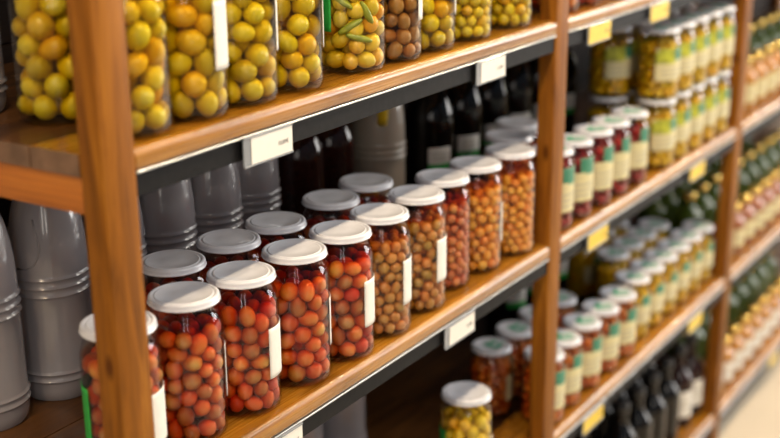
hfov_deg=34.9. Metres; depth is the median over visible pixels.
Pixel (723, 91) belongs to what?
jar
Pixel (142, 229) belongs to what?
plastic jug
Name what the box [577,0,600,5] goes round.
jar
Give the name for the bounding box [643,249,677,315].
jar
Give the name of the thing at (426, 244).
jar
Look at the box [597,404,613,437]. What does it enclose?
glass bottle
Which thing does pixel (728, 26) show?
jar
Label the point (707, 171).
glass bottle
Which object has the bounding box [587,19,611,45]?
price tag
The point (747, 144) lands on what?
glass bottle
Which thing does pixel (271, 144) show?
price tag
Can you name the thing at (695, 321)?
price tag
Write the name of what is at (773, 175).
glass bottle
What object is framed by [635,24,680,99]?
jar
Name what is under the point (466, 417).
jar
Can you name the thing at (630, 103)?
jar
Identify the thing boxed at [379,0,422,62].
jar
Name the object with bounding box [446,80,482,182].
glass bottle
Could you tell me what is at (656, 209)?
glass bottle
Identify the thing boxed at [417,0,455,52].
jar
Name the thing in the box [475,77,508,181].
glass bottle
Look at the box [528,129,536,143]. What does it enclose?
jar
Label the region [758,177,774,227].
glass bottle
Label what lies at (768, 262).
glass bottle
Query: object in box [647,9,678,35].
jar
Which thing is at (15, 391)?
bottle
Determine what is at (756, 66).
glass bottle
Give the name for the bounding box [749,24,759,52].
glass bottle
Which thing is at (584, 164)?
jar
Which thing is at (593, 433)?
glass bottle
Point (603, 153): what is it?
jar
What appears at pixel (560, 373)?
jar
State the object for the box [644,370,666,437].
glass bottle
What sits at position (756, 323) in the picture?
glass bottle
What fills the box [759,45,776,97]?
glass bottle
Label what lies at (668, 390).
glass bottle
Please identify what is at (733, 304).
glass bottle
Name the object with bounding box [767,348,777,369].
price tag
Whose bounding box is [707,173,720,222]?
glass bottle
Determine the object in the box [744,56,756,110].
glass bottle
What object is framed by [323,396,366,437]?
plastic jug
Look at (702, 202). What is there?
glass bottle
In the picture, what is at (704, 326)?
glass bottle
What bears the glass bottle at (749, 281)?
on the shelving rack
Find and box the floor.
[718,351,779,437]
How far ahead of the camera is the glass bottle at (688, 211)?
3.22 m
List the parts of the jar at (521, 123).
lid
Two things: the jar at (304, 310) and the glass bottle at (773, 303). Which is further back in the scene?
the glass bottle at (773, 303)
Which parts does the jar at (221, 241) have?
lid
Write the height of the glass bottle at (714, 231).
0.135 m
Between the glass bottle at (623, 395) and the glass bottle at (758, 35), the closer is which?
the glass bottle at (623, 395)
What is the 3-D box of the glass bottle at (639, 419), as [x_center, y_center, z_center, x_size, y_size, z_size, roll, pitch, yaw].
[0.575,0.489,2.907,0.076,0.210,0.076,11,21,31]
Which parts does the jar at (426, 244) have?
lid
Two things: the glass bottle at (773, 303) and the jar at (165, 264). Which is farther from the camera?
the glass bottle at (773, 303)
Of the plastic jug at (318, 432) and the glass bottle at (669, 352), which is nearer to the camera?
the plastic jug at (318, 432)
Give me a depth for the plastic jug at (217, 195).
1.77 m
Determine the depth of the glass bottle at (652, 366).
3.14 m
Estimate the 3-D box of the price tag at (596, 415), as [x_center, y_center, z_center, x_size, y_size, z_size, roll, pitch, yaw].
[0.399,0.395,2.453,0.008,0.035,0.097,11,21,31]
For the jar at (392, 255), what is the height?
0.178 m
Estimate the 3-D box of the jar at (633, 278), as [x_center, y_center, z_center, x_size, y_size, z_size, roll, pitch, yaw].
[0.529,0.189,2.725,0.081,0.140,0.080,9,20,28]
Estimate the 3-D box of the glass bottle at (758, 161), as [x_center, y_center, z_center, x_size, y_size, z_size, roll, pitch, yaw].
[1.096,-0.144,3.719,0.076,0.165,0.076,11,21,31]
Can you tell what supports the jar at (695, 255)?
on the shelving rack
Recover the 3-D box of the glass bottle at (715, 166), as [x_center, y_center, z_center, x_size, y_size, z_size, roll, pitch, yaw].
[0.959,-0.135,3.692,0.076,0.165,0.076,11,21,31]
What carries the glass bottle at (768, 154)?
on the shelving rack
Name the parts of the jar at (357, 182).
lid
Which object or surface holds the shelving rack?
on the floor
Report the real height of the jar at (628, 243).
0.140 m
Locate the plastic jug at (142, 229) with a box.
[81,197,147,305]
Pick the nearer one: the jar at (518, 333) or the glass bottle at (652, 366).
the jar at (518, 333)
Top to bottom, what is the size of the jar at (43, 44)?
0.178 m
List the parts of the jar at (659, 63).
lid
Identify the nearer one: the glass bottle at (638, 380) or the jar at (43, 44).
the jar at (43, 44)
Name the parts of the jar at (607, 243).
lid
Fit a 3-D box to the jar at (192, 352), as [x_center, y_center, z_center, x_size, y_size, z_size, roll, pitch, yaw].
[-0.240,0.171,1.474,0.089,0.178,0.089,9,20,28]
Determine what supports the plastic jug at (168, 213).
on the shelving rack
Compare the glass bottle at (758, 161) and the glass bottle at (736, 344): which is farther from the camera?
the glass bottle at (758, 161)
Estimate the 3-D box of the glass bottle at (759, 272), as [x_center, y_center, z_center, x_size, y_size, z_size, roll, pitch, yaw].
[1.152,0.188,3.911,0.076,0.165,0.076,11,21,31]
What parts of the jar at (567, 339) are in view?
lid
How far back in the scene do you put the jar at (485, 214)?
2.00 m
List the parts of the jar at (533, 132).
lid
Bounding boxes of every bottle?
[0,214,30,431]
[7,199,95,400]
[278,134,324,238]
[318,123,355,218]
[405,90,453,212]
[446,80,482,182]
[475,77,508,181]
[485,286,528,338]
[504,62,533,117]
[526,57,538,140]
[528,283,532,305]
[559,258,569,291]
[564,46,577,133]
[574,424,598,437]
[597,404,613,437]
[604,399,636,437]
[610,389,628,419]
[625,376,643,402]
[628,384,652,437]
[636,199,665,232]
[639,363,656,386]
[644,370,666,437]
[658,190,678,238]
[658,356,679,437]
[664,331,686,357]
[671,182,690,207]
[672,191,702,233]
[672,344,692,427]
[684,178,702,194]
[684,333,703,415]
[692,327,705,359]
[694,182,714,237]
[698,308,710,357]
[699,166,712,183]
[701,346,723,395]
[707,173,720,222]
[708,158,721,174]
[709,211,734,262]
[721,68,745,114]
[723,334,733,384]
[727,287,738,333]
[727,323,743,373]
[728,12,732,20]
[731,276,748,322]
[733,201,744,253]
[737,313,753,362]
[738,158,748,201]
[738,193,754,244]
[741,138,753,150]
[741,150,759,193]
[742,267,758,311]
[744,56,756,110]
[747,303,762,351]
[748,185,764,235]
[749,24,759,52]
[749,50,766,104]
[752,19,769,45]
[752,143,769,177]
[752,258,768,293]
[756,294,771,341]
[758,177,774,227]
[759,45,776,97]
[761,137,778,170]
[761,250,777,284]
[762,15,779,40]
[765,285,779,331]
[767,170,779,219]
[769,40,779,92]
[771,130,779,162]
[772,10,779,34]
[774,276,779,299]
[776,163,779,182]
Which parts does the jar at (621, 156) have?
lid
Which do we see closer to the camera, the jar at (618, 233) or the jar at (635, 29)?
the jar at (635, 29)
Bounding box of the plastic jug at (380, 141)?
[350,105,406,206]
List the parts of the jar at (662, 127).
lid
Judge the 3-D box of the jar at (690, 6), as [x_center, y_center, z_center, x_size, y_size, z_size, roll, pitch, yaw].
[0.665,-0.431,2.910,0.088,0.147,0.087,9,20,27]
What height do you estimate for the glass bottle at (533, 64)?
0.345 m
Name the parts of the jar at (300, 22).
glass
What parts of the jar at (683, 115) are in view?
lid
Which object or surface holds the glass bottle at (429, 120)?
on the shelving rack
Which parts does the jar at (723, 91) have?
lid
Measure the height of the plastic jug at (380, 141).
0.345 m
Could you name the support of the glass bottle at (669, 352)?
on the shelving rack
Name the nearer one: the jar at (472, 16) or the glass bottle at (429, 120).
the jar at (472, 16)
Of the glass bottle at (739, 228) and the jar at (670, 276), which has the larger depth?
the glass bottle at (739, 228)
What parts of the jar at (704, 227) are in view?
lid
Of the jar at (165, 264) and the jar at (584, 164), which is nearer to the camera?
the jar at (165, 264)
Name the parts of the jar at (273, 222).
lid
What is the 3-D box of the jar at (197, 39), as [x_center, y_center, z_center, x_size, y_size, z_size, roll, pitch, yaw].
[-0.223,-0.201,1.358,0.089,0.178,0.089,-12,21,-33]
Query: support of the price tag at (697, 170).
attached to the shelving rack
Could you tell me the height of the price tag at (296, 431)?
0.035 m
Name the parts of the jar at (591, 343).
lid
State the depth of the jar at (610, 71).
2.59 m
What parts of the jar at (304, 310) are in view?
lid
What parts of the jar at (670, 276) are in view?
lid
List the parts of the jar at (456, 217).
lid, glass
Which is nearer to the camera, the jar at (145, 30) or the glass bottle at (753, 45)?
the jar at (145, 30)
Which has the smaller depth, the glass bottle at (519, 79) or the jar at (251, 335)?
the jar at (251, 335)
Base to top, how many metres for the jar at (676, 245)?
0.140 m
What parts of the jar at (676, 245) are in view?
lid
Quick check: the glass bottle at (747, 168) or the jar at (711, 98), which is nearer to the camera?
the jar at (711, 98)
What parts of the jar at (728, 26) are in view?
lid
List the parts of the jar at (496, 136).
lid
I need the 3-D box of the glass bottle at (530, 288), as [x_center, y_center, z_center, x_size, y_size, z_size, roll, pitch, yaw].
[0.308,0.072,2.761,0.093,0.345,0.092,11,21,31]
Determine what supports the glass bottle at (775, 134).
on the shelving rack
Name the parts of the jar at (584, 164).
lid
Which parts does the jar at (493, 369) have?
lid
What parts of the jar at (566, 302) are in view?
lid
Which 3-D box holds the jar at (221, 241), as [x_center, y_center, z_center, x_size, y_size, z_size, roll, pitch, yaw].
[-0.212,0.110,1.666,0.089,0.178,0.089,-12,21,-33]
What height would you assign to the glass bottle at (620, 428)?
0.210 m
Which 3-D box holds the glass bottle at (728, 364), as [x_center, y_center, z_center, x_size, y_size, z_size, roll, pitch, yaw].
[0.901,0.378,3.370,0.064,0.135,0.063,11,21,31]
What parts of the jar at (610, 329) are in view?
lid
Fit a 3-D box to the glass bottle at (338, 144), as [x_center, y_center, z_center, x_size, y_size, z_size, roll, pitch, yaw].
[-0.106,-0.124,2.123,0.092,0.345,0.092,11,21,31]
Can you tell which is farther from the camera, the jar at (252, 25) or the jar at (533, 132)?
the jar at (533, 132)
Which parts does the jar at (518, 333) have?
lid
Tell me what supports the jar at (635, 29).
on the jar at (633, 96)
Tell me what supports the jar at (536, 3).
on the shelving rack
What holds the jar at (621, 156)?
on the shelving rack
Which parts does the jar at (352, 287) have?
lid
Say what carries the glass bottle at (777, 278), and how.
on the shelving rack
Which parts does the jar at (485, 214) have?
lid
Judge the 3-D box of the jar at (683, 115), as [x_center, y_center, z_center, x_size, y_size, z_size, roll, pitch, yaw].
[0.607,-0.208,2.699,0.088,0.147,0.087,12,22,35]
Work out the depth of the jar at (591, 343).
2.46 m
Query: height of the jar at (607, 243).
0.140 m
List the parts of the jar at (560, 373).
lid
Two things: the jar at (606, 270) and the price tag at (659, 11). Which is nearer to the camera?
the price tag at (659, 11)
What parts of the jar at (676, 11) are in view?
lid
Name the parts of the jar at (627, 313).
lid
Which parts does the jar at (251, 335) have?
lid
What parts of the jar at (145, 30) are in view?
glass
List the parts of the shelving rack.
rail, post, price rail, panel, price rail, post, price rail, price rail, price rail, post, price rail, price rail, price rail, post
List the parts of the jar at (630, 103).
lid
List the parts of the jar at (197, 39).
glass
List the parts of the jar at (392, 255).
lid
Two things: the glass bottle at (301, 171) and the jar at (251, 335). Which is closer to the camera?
the jar at (251, 335)
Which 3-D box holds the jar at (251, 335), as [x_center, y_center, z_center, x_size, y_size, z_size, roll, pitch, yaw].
[-0.181,0.148,1.543,0.089,0.178,0.089,-7,19,-21]
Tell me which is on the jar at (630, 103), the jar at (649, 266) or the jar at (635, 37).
the jar at (635, 37)
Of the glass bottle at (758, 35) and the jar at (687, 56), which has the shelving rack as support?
the glass bottle at (758, 35)
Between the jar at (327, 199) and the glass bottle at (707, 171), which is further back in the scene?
the glass bottle at (707, 171)
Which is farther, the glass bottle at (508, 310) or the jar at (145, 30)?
the glass bottle at (508, 310)
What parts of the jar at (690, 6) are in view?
lid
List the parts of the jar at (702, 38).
lid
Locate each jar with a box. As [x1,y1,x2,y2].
[7,0,75,125]
[78,311,166,437]
[123,0,173,135]
[142,249,210,344]
[147,281,228,437]
[160,0,229,122]
[196,228,264,316]
[206,260,281,416]
[222,0,278,104]
[245,211,307,292]
[261,238,331,386]
[271,0,323,92]
[301,189,359,270]
[308,220,374,361]
[318,0,385,73]
[338,173,393,233]
[348,203,411,337]
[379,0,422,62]
[387,185,445,312]
[415,168,470,290]
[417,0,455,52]
[439,381,491,437]
[449,156,502,273]
[450,0,491,38]
[470,337,512,417]
[483,129,533,191]
[484,143,535,255]
[489,0,531,28]
[495,116,536,164]
[495,321,531,398]
[518,305,531,324]
[521,345,565,424]
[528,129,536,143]
[530,0,579,10]
[531,144,574,230]
[557,291,577,329]
[557,329,581,408]
[562,313,601,389]
[563,133,593,217]
[568,247,601,297]
[572,124,613,206]
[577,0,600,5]
[581,299,619,373]
[587,92,628,123]
[588,25,632,97]
[591,116,630,195]
[594,247,629,299]
[596,229,614,261]
[599,286,636,357]
[605,86,644,125]
[608,220,628,240]
[610,19,648,89]
[610,107,648,184]
[611,237,643,269]
[614,270,650,339]
[625,227,656,258]
[626,19,660,41]
[628,94,651,110]
[629,259,664,327]
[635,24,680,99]
[636,95,676,166]
[638,218,669,248]
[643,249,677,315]
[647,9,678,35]
[651,89,690,157]
[654,19,695,91]
[657,239,690,303]
[666,4,692,29]
[668,13,709,82]
[670,229,702,292]
[676,81,704,150]
[682,220,713,282]
[684,8,722,77]
[690,75,717,140]
[697,4,734,70]
[704,68,730,131]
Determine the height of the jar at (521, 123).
0.178 m
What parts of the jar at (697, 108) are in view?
lid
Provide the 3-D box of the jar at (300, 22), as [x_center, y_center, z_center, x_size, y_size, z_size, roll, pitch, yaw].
[-0.126,-0.247,1.503,0.089,0.178,0.089,7,19,22]
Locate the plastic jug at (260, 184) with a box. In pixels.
[237,158,281,259]
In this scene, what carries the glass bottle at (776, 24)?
on the shelving rack
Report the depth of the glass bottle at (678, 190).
3.42 m
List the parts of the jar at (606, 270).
lid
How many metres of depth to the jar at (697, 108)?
2.74 m
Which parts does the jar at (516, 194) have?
lid, glass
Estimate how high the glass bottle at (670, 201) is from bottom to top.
0.165 m
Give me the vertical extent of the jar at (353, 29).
0.178 m
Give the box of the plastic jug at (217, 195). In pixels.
[190,162,244,281]
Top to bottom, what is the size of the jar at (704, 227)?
0.140 m
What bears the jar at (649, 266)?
on the shelving rack
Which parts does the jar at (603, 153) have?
lid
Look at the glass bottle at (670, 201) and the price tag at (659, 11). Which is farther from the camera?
the glass bottle at (670, 201)
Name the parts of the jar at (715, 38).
lid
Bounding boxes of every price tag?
[242,123,293,168]
[277,422,302,437]
[444,309,474,349]
[475,53,505,85]
[582,402,603,436]
[586,222,608,252]
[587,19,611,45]
[649,0,669,23]
[687,309,702,335]
[689,159,705,182]
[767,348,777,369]
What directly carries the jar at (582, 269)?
on the shelving rack
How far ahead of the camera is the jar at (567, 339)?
2.38 m
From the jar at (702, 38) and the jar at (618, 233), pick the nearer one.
the jar at (702, 38)
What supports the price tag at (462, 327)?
attached to the shelving rack
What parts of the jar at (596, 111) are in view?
lid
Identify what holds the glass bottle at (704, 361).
on the shelving rack
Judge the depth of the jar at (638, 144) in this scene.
2.48 m
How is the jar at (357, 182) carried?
on the shelving rack
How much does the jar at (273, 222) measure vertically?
0.178 m
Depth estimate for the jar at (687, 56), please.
2.62 m
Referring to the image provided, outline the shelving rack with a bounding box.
[0,0,779,437]
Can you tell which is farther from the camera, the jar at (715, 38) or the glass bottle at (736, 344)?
the glass bottle at (736, 344)
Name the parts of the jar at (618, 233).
lid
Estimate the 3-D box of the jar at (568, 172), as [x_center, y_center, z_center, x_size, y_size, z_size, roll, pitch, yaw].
[0.290,-0.057,2.229,0.080,0.147,0.079,7,19,22]
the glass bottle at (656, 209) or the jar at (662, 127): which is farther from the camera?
the glass bottle at (656, 209)
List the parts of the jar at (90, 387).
lid, glass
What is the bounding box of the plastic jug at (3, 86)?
[0,33,7,111]
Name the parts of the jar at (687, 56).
lid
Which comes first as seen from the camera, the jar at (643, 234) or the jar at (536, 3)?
the jar at (536, 3)
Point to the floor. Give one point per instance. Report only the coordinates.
(756, 414)
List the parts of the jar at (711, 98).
lid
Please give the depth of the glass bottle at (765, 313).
3.63 m
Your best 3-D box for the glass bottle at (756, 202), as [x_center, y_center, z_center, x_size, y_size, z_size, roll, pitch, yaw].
[0.993,-0.026,3.397,0.064,0.135,0.063,11,21,31]
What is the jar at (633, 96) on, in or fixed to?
on the shelving rack
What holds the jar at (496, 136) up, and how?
on the shelving rack
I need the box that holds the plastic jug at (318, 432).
[303,424,322,437]
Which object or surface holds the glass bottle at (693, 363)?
on the shelving rack
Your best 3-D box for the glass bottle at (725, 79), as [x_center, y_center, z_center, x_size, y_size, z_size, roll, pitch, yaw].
[0.848,-0.322,3.070,0.064,0.135,0.063,11,21,31]
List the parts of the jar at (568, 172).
lid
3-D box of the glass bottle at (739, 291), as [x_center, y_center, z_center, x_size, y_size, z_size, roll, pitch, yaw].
[1.046,0.239,3.754,0.076,0.165,0.076,11,21,31]
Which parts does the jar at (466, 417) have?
lid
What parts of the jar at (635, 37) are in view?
lid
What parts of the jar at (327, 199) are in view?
lid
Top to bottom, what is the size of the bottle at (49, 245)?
0.345 m
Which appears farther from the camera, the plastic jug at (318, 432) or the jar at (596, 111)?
the jar at (596, 111)
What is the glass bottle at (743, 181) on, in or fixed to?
on the shelving rack
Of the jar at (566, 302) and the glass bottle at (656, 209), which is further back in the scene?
the glass bottle at (656, 209)
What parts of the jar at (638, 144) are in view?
lid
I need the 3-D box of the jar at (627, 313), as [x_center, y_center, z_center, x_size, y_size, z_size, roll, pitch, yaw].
[0.481,0.219,2.636,0.082,0.138,0.081,10,21,30]
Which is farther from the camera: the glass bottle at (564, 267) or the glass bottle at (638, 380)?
the glass bottle at (638, 380)
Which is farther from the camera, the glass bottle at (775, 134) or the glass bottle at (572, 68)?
the glass bottle at (775, 134)
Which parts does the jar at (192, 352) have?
lid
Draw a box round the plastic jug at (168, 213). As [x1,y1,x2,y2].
[139,179,198,283]
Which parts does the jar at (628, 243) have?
lid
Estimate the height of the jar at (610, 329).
0.138 m
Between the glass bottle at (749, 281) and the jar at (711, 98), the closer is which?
the jar at (711, 98)
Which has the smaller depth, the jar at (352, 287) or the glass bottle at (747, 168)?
the jar at (352, 287)
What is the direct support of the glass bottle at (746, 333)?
on the shelving rack
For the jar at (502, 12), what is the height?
0.178 m
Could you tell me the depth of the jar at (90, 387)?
1.37 m
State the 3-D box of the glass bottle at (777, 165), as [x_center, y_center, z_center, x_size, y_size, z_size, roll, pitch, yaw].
[1.136,-0.094,3.608,0.064,0.135,0.063,11,21,31]
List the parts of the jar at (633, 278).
lid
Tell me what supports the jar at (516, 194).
on the shelving rack
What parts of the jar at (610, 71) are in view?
lid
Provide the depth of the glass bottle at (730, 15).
3.62 m
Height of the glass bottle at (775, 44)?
0.135 m
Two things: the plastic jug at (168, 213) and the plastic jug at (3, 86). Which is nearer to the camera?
the plastic jug at (3, 86)
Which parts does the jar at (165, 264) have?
lid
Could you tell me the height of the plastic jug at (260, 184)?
0.345 m
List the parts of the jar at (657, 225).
lid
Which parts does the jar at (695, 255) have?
lid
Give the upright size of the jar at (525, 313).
0.138 m
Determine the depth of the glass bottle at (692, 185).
3.50 m
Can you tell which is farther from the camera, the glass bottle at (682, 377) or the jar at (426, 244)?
the glass bottle at (682, 377)
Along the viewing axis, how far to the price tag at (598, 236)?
2.32 m
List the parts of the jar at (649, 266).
lid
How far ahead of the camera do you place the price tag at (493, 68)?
1.85 m
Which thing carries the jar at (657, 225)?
on the shelving rack
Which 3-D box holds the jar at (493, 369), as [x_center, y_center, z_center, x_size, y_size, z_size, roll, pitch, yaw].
[0.194,0.304,2.377,0.082,0.138,0.081,-7,19,-18]
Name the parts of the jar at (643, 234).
lid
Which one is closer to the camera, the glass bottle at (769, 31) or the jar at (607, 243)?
the jar at (607, 243)
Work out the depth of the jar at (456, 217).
1.92 m
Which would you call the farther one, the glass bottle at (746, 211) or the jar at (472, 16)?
the glass bottle at (746, 211)

